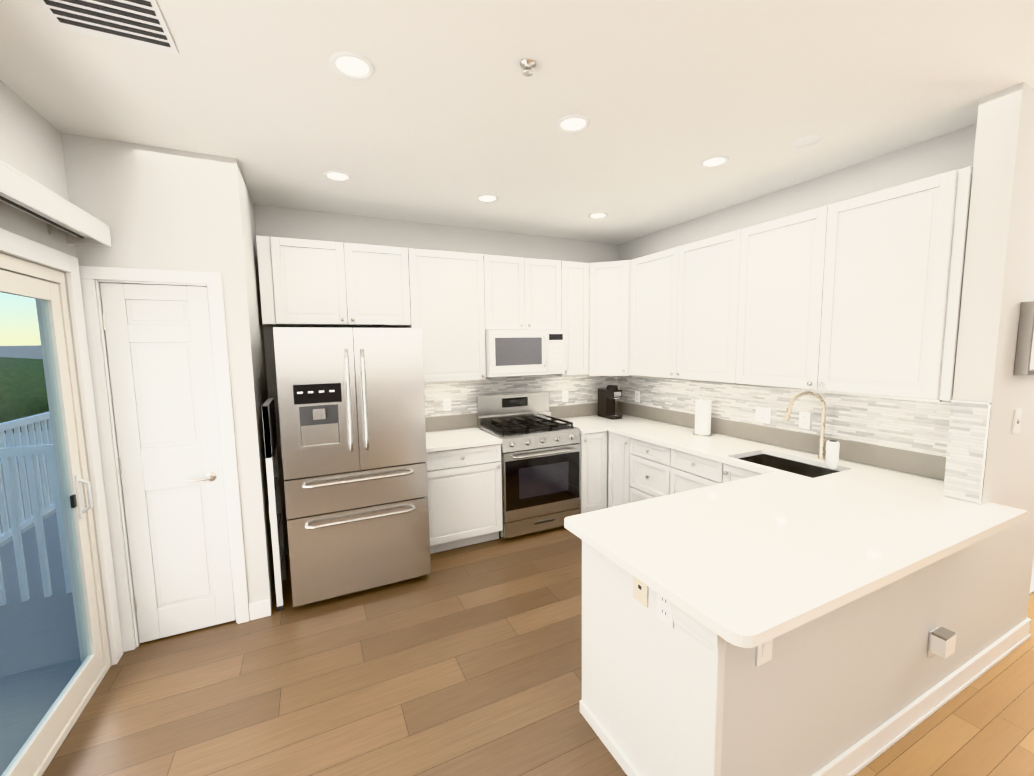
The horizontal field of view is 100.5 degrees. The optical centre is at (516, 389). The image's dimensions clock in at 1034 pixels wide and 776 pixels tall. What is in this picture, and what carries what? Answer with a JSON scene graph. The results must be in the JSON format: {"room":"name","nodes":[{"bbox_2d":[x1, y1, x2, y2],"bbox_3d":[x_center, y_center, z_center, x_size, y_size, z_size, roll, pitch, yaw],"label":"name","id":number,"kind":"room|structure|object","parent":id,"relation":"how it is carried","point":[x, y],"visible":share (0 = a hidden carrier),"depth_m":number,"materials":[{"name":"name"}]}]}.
{"room":"kitchen","nodes":[
{"label":"kitchen","id":0,"kind":"room"},
{"bbox_2d":[0,80,111,665],"bbox_3d":[-1.119,0.331,-0.187,0.120,2.755,7.140,-4,6,-25],"label":"wall","id":1,"kind":"structure","parent":0,"point":[31,146],"depth_m":1.96,"materials":[{"name":"paint"}]},
{"bbox_2d":[0,253,110,775],"bbox_3d":[-1.747,0.545,1.241,0.121,2.058,2.106,-4,6,-25],"label":"sliding door","id":2,"kind":"structure","parent":1,"relation":"in","point":[38,750],"depth_m":2.04,"materials":[{"name":"plastic"}]},
{"bbox_2d":[0,160,111,246],"bbox_3d":[-1.633,-0.676,1.091,0.163,0.103,2.390,-4,6,-25],"label":"rail","id":3,"kind":"object","parent":1,"relation":"attached to","point":[19,190],"visible":1,"depth_m":1.73,"materials":[{"name":"white paint"}]},
{"bbox_2d":[0,228,249,664],"bbox_3d":[-1.478,0.476,1.442,0.618,2.145,2.430,-4,6,-25],"label":"door frame","id":4,"kind":"structure","parent":1,"relation":"attached to","point":[91,362],"depth_m":2.31,"materials":[{"name":"white wood"}]},
{"bbox_2d":[100,283,235,642],"bbox_3d":[-1.958,0.432,2.442,0.468,2.020,0.087,-4,6,-25],"label":"pantry door","id":5,"kind":"structure","parent":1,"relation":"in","point":[161,361],"depth_m":2.44,"materials":[{"name":"white paint"}]},
{"bbox_2d":[61,133,274,644],"bbox_3d":[-2.094,0.038,2.814,0.735,2.755,0.860,-4,6,-25],"label":"wall","id":6,"kind":"structure","parent":0,"point":[155,207],"depth_m":2.40,"materials":[{"name":"paint"}]},
{"bbox_2d":[254,204,618,554],"bbox_3d":[-0.761,-0.101,3.985,4.400,2.755,0.130,-4,6,-25],"label":"wall","id":7,"kind":"structure","parent":0,"point":[275,221],"depth_m":3.96,"materials":[{"name":"paint"}]},
{"bbox_2d":[268,237,411,326],"bbox_3d":[-1.362,-0.812,3.384,0.958,0.610,0.318,-4,6,-25],"label":"upper cabinet","id":8,"kind":"object","parent":7,"relation":"attached to","point":[315,282],"depth_m":3.23,"materials":[{"name":"white paint"}]},
{"bbox_2d":[443,398,450,410],"bbox_3d":[-0.647,0.136,3.985,0.072,0.117,0.008,-4,6,-25],"label":"electrical outlet plate","id":9,"kind":"object","parent":7,"relation":"attached to","point":[446,401],"depth_m":3.98,"materials":[{"name":"white plastic"}]},
{"bbox_2d":[403,248,491,382],"bbox_3d":[-0.636,-0.622,3.752,0.760,1.084,0.318,-4,6,-25],"label":"upper cabinet","id":10,"kind":"object","parent":7,"relation":"attached to","point":[452,291],"depth_m":3.63,"materials":[{"name":"white paint"}]},
{"bbox_2d":[492,255,555,329],"bbox_3d":[0.001,-0.881,4.035,0.778,0.645,0.318,-4,6,-25],"label":"upper cabinet","id":11,"kind":"object","parent":7,"relation":"attached to","point":[523,289],"depth_m":3.89,"materials":[{"name":"white paint"}]},
{"bbox_2d":[485,330,564,376],"bbox_3d":[0.034,-0.348,4.036,0.770,0.410,0.432,-4,6,-25],"label":"microwave","id":12,"kind":"object","parent":11,"relation":"attached to","point":[521,352],"visible":0.98,"depth_m":3.86,"materials":[{"name":"white paint"}]},
{"bbox_2d":[562,390,567,401],"bbox_3d":[0.507,0.068,4.535,0.072,0.117,0.008,-4,6,-25],"label":"electrical outlet plate","id":13,"kind":"object","parent":7,"relation":"attached to","point":[564,393],"depth_m":4.53,"materials":[{"name":"white plastic"}]},
{"bbox_2d":[548,260,587,376],"bbox_3d":[0.507,-0.692,4.272,0.433,1.084,0.364,-4,6,-25],"label":"upper cabinet","id":14,"kind":"object","parent":7,"relation":"attached to","point":[571,277],"depth_m":4.15,"materials":[{"name":"white paint"}]},
{"bbox_2d":[588,260,631,375],"bbox_3d":[0.961,-0.704,4.322,0.670,1.084,0.665,-4,6,-25],"label":"upper cabinet","id":15,"kind":"object","parent":7,"relation":"attached to","point":[609,283],"depth_m":4.15,"materials":[{"name":"white paint"}]},
{"bbox_2d":[616,123,983,489],"bbox_3d":[1.812,-0.093,3.547,0.140,2.755,2.906,-4,6,-25],"label":"wall","id":16,"kind":"structure","parent":7,"relation":"attached to","point":[945,441],"depth_m":2.78,"materials":[{"name":"tile"}]},
{"bbox_2d":[635,391,639,402],"bbox_3d":[1.269,0.072,4.534,0.008,0.117,0.072,-4,6,-25],"label":"electrical outlet plate","id":17,"kind":"object","parent":16,"relation":"attached to","point":[637,393],"depth_m":4.53,"materials":[{"name":"white plastic"}]},
{"bbox_2d":[632,228,747,385],"bbox_3d":[1.451,-0.641,3.636,0.384,1.084,1.271,-4,6,-25],"label":"upper cabinet","id":18,"kind":"object","parent":16,"relation":"attached to","point":[688,299],"depth_m":3.42,"materials":[{"name":"white paint"}]},
{"bbox_2d":[721,465,756,480],"bbox_3d":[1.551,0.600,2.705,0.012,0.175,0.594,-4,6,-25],"label":"base cabinet","id":19,"kind":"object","parent":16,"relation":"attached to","point":[730,473],"depth_m":2.86,"materials":[{"name":"white wood"}]},
{"bbox_2d":[741,453,764,464],"bbox_3d":[1.611,0.563,3.055,0.400,0.175,0.012,-4,6,-25],"label":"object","id":20,"kind":"structure","parent":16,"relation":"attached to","point":[760,460],"depth_m":3.10,"materials":[{"name":"metal"}]},
{"bbox_2d":[755,406,770,423],"bbox_3d":[1.876,0.192,3.278,0.008,0.117,0.118,-4,6,-25],"label":"electrical outlet plate","id":21,"kind":"object","parent":16,"relation":"attached to","point":[763,414],"depth_m":3.27,"materials":[{"name":"white plastic"}]},
{"bbox_2d":[765,457,836,476],"bbox_3d":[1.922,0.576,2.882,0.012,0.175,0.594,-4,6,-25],"label":"sink","id":22,"kind":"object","parent":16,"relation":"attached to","point":[777,462],"depth_m":2.92,"materials":[{"name":"black metal"}]},
{"bbox_2d":[799,411,810,428],"bbox_3d":[2.008,0.213,3.003,0.008,0.117,0.072,-4,6,-25],"label":"electrical outlet plate","id":23,"kind":"object","parent":16,"relation":"attached to","point":[804,417],"depth_m":3.00,"materials":[{"name":"white plastic"}]},
{"bbox_2d":[744,167,971,401],"bbox_3d":[1.959,-0.546,2.635,0.338,1.084,1.211,-4,6,-25],"label":"upper cabinet","id":24,"kind":"object","parent":16,"relation":"attached to","point":[861,296],"depth_m":2.36,"materials":[{"name":"white paint"}]},
{"bbox_2d":[0,0,1033,243],"bbox_3d":[0.907,-1.225,0.710,4.720,0.100,7.260,-4,6,-25],"label":"ceiling","id":25,"kind":"structure","parent":0,"point":[448,112],"depth_m":1.85,"materials":[{"name":"paint"}]},
{"bbox_2d":[323,171,350,181],"bbox_3d":[-1.132,-1.345,2.712,0.164,0.008,0.164,-4,6,-25],"label":"recessed light","id":26,"kind":"object","parent":25,"relation":"in","point":[340,176],"visible":1,"depth_m":2.70,"materials":[{"name":"white"}]},
{"bbox_2d":[329,51,374,79],"bbox_3d":[-0.634,-1.245,1.658,0.164,0.008,0.164,-4,6,-25],"label":"recessed light","id":27,"kind":"object","parent":25,"relation":"in","point":[351,65],"visible":1,"depth_m":1.65,"materials":[{"name":"white"}]},
{"bbox_2d":[476,194,497,201],"bbox_3d":[-0.217,-1.405,3.159,0.164,0.008,0.164,-4,6,-25],"label":"recessed light","id":28,"kind":"object","parent":25,"relation":"in","point":[487,198],"visible":1,"depth_m":3.15,"materials":[{"name":"white"}]},
{"bbox_2d":[557,115,589,132],"bbox_3d":[0.277,-1.305,2.114,0.164,0.008,0.164,-4,6,-25],"label":"recessed light","id":29,"kind":"object","parent":25,"relation":"in","point":[572,123],"visible":1,"depth_m":2.11,"materials":[{"name":"white"}]},
{"bbox_2d":[588,212,607,218],"bbox_3d":[0.680,-1.465,3.620,0.164,0.008,0.164,-4,6,-25],"label":"recessed light","id":30,"kind":"object","parent":25,"relation":"in","point":[597,215],"visible":1,"depth_m":3.62,"materials":[{"name":"white"}]},
{"bbox_2d":[699,155,728,167],"bbox_3d":[1.183,-1.366,2.579,0.164,0.008,0.164,-4,6,-25],"label":"recessed light","id":31,"kind":"object","parent":25,"relation":"in","point":[714,161],"visible":1,"depth_m":2.57,"materials":[{"name":"white"}]},
{"bbox_2d":[42,508,1033,775],"bbox_3d":[2.388,1.400,2.700,8.800,0.060,9.100,-4,6,-25],"label":"floor","id":32,"kind":"structure","parent":0,"point":[464,661],"depth_m":2.07,"materials":[{"name":"brown wood"}]},
{"bbox_2d":[262,398,286,610],"bbox_3d":[-1.626,0.740,2.891,0.043,1.330,0.437,-4,6,-25],"label":"step stool","id":33,"kind":"object","parent":32,"relation":"on","point":[273,481],"visible":1,"depth_m":2.74,"materials":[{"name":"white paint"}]},
{"bbox_2d":[273,327,430,606],"bbox_3d":[-1.200,0.469,3.172,0.885,1.800,0.926,-4,6,-25],"label":"fridge","id":34,"kind":"object","parent":32,"relation":"on","point":[351,402],"visible":1,"depth_m":2.79,"materials":[{"name":"silver metal"}]},
{"bbox_2d":[426,427,502,553],"bbox_3d":[-0.562,0.854,3.741,0.696,0.900,0.638,-4,6,-25],"label":"base cabinet","id":35,"kind":"object","parent":32,"relation":"on","point":[464,475],"visible":0.81,"depth_m":3.50,"materials":[{"name":"white paint"}]},
{"bbox_2d":[476,391,580,538],"bbox_3d":[0.118,0.665,4.019,0.778,1.200,0.681,-4,6,-25],"label":"range","id":36,"kind":"object","parent":32,"relation":"on","point":[541,464],"visible":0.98,"depth_m":3.82,"materials":[{"name":"silver metal"}]},
{"bbox_2d":[569,429,608,516],"bbox_3d":[0.620,0.799,4.281,0.320,0.864,0.681,-4,6,-25],"label":"base cabinet","id":37,"kind":"object","parent":32,"relation":"on","point":[592,444],"depth_m":4.03,"materials":[{"name":"white paint"}]},
{"bbox_2d":[557,413,648,432],"bbox_3d":[0.861,0.332,4.385,0.898,0.035,0.628,-4,6,-25],"label":"countertop","id":38,"kind":"structure","parent":37,"relation":"on","point":[586,424],"depth_m":4.31,"materials":[{"name":"white stone"}]},
{"bbox_2d":[598,385,621,419],"bbox_3d":[0.988,0.121,4.535,0.120,0.349,0.295,-4,6,-25],"label":"coffee maker","id":39,"kind":"object","parent":38,"relation":"on","point":[608,395],"visible":1,"depth_m":4.52,"materials":[{"name":"plastic"}]},
{"bbox_2d":[605,429,628,508],"bbox_3d":[1.172,0.811,4.086,0.667,0.864,0.339,-4,6,-25],"label":"base cabinet","id":40,"kind":"object","parent":32,"relation":"on","point":[616,444],"depth_m":3.97,"materials":[{"name":"white paint"}]},
{"bbox_2d":[629,437,668,500],"bbox_3d":[1.361,0.842,3.761,0.609,0.864,0.529,-4,6,-25],"label":"base cabinet","id":41,"kind":"object","parent":32,"relation":"on","point":[648,464],"depth_m":3.61,"materials":[{"name":"white paint"}]},
{"bbox_2d":[605,421,945,508],"bbox_3d":[1.614,0.448,3.147,0.618,0.035,2.265,-4,6,-25],"label":"countertop","id":42,"kind":"structure","parent":41,"relation":"on","point":[890,485],"depth_m":2.80,"materials":[{"name":"white stone"}]},
{"bbox_2d":[693,394,711,436],"bbox_3d":[1.565,0.210,3.616,0.150,0.343,0.150,-4,6,-25],"label":"paper towel holder","id":43,"kind":"object","parent":42,"relation":"on","point":[703,418],"visible":1,"depth_m":3.57,"materials":[{"name":"white paper"}]},
{"bbox_2d":[783,391,825,459],"bbox_3d":[1.906,0.234,2.825,0.222,0.446,0.201,-4,6,-25],"label":"faucet","id":44,"kind":"object","parent":42,"relation":"on","point":[822,449],"visible":0.9,"depth_m":2.81,"materials":[{"name":"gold metal"}]},
{"bbox_2d":[825,440,839,468],"bbox_3d":[1.919,0.394,2.618,0.066,0.170,0.066,-4,6,-25],"label":"soap dispenser","id":45,"kind":"object","parent":42,"relation":"on","point":[832,455],"visible":1,"depth_m":2.59,"materials":[{"name":"white plastic"}]},
{"bbox_2d":[579,537,726,775],"bbox_3d":[0.659,1.052,1.804,0.555,0.864,0.575,-4,6,-25],"label":"peninsula end panel","id":46,"kind":"object","parent":32,"relation":"on","point":[653,691],"depth_m":1.56,"materials":[{"name":"white paint"}]},
{"bbox_2d":[633,576,647,607],"bbox_3d":[0.444,0.711,1.552,0.007,0.117,0.072,-4,6,-25],"label":"electrical outlet plate","id":47,"kind":"object","parent":46,"relation":"attached to","point":[640,589],"depth_m":1.55,"materials":[{"name":"beige plastic"}]},
{"bbox_2d":[656,593,673,628],"bbox_3d":[0.497,0.726,1.445,0.008,0.117,0.072,-4,6,-25],"label":"electrical outlet plate","id":48,"kind":"object","parent":46,"relation":"attached to","point":[663,605],"depth_m":1.44,"materials":[{"name":"white plastic"}]},
{"bbox_2d":[564,473,988,647],"bbox_3d":[1.070,0.589,1.848,1.495,0.035,0.900,-4,6,-25],"label":"countertop","id":49,"kind":"structure","parent":46,"relation":"on","point":[752,561],"depth_m":1.64,"materials":[{"name":"white stone"}]},
{"bbox_2d":[665,449,724,492],"bbox_3d":[1.571,0.883,3.327,0.609,0.864,0.440,-4,6,-25],"label":"base cabinet","id":50,"kind":"object","parent":32,"relation":"on","point":[686,471],"depth_m":3.20,"materials":[{"name":"white paint"}]},
{"bbox_2d":[1030,559,1033,593],"bbox_3d":[3.910,1.124,4.824,3.100,0.012,3.160,-4,6,-25],"label":"living room rug","id":51,"kind":"object","parent":32,"relation":"on","point":[1032,585],"depth_m":2.95,"materials":[{"name":"white"}]},
{"bbox_2d":[721,82,1033,775],"bbox_3d":[1.695,0.085,1.813,2.500,2.755,0.134,-4,6,-25],"label":"wall","id":52,"kind":"structure","parent":0,"point":[812,697],"depth_m":1.90,"materials":[{"name":"paint"}]},
{"bbox_2d":[755,639,772,666],"bbox_3d":[0.786,0.811,1.361,0.072,0.117,0.011,-4,6,-25],"label":"electrical outlet plate","id":53,"kind":"object","parent":52,"relation":"attached to","point":[763,651],"depth_m":1.36,"materials":[{"name":"white plastic"}]},
{"bbox_2d":[812,618,1030,775],"bbox_3d":[1.756,1.410,1.883,2.510,0.105,0.020,-4,6,-25],"label":"baseboard","id":54,"kind":"structure","parent":52,"relation":"attached to","point":[857,757],"depth_m":1.89,"materials":[{"name":"white wood"}]},
{"bbox_2d":[927,627,955,658],"bbox_3d":[1.854,1.117,1.878,0.090,0.123,0.060,-4,6,-25],"label":"electrical outlet plate","id":55,"kind":"object","parent":52,"relation":"attached to","point":[942,642],"depth_m":1.86,"materials":[{"name":"white plastic"}]},
{"bbox_2d":[1012,409,1021,433],"bbox_3d":[2.447,0.153,2.099,0.072,0.117,0.016,-4,6,-25],"label":"light switch","id":56,"kind":"object","parent":52,"relation":"attached to","point":[1017,419],"depth_m":2.09,"materials":[{"name":"white plastic"}]},
{"bbox_2d":[1014,301,1033,374],"bbox_3d":[2.557,-0.250,2.097,0.425,0.340,0.045,-4,6,-25],"label":"framed picture","id":57,"kind":"object","parent":52,"relation":"attached to","point":[1024,361],"visible":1,"depth_m":2.01,"materials":[{"name":"grey metal"}]},
{"label":"outside","id":58,"kind":"structure","parent":0,"visible":0},
{"bbox_2d":[0,512,80,775],"bbox_3d":[-4.137,1.380,4.508,1.395,0.120,16.000,-4,6,-25],"label":"deck","id":59,"kind":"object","parent":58,"point":[58,671],"depth_m":2.55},
{"bbox_2d":[0,412,71,605],"bbox_3d":[-4.161,0.764,4.446,1.410,1.120,16.015,-4,6,-25],"label":"balcony railing","id":60,"kind":"object","parent":59,"relation":"on","point":[11,466],"depth_m":3.04,"materials":[{"name":"white wood"}]},
{"bbox_3d":[-76.223,7.900,19.367,119.290,0.100,220.000,-4,6,-25],"label":"ground","id":61,"kind":"structure","parent":58,"visible":0},
{"bbox_2d":[0,357,48,432],"bbox_3d":[-32.280,1.384,32.210,27.381,8.974,42.816,-4,6,-25],"label":"trees","id":62,"kind":"object","parent":61,"relation":"on","point":[33,386],"depth_m":37.15,"materials":[{"name":"green plant"}]},
{"bbox_2d":[0,345,55,546],"bbox_3d":[-74.005,-0.362,45.285,86.500,11.000,114.000,-4,6,-25],"label":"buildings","id":63,"kind":"structure","parent":61,"relation":"on","point":[6,350],"depth_m":14.37}
]}

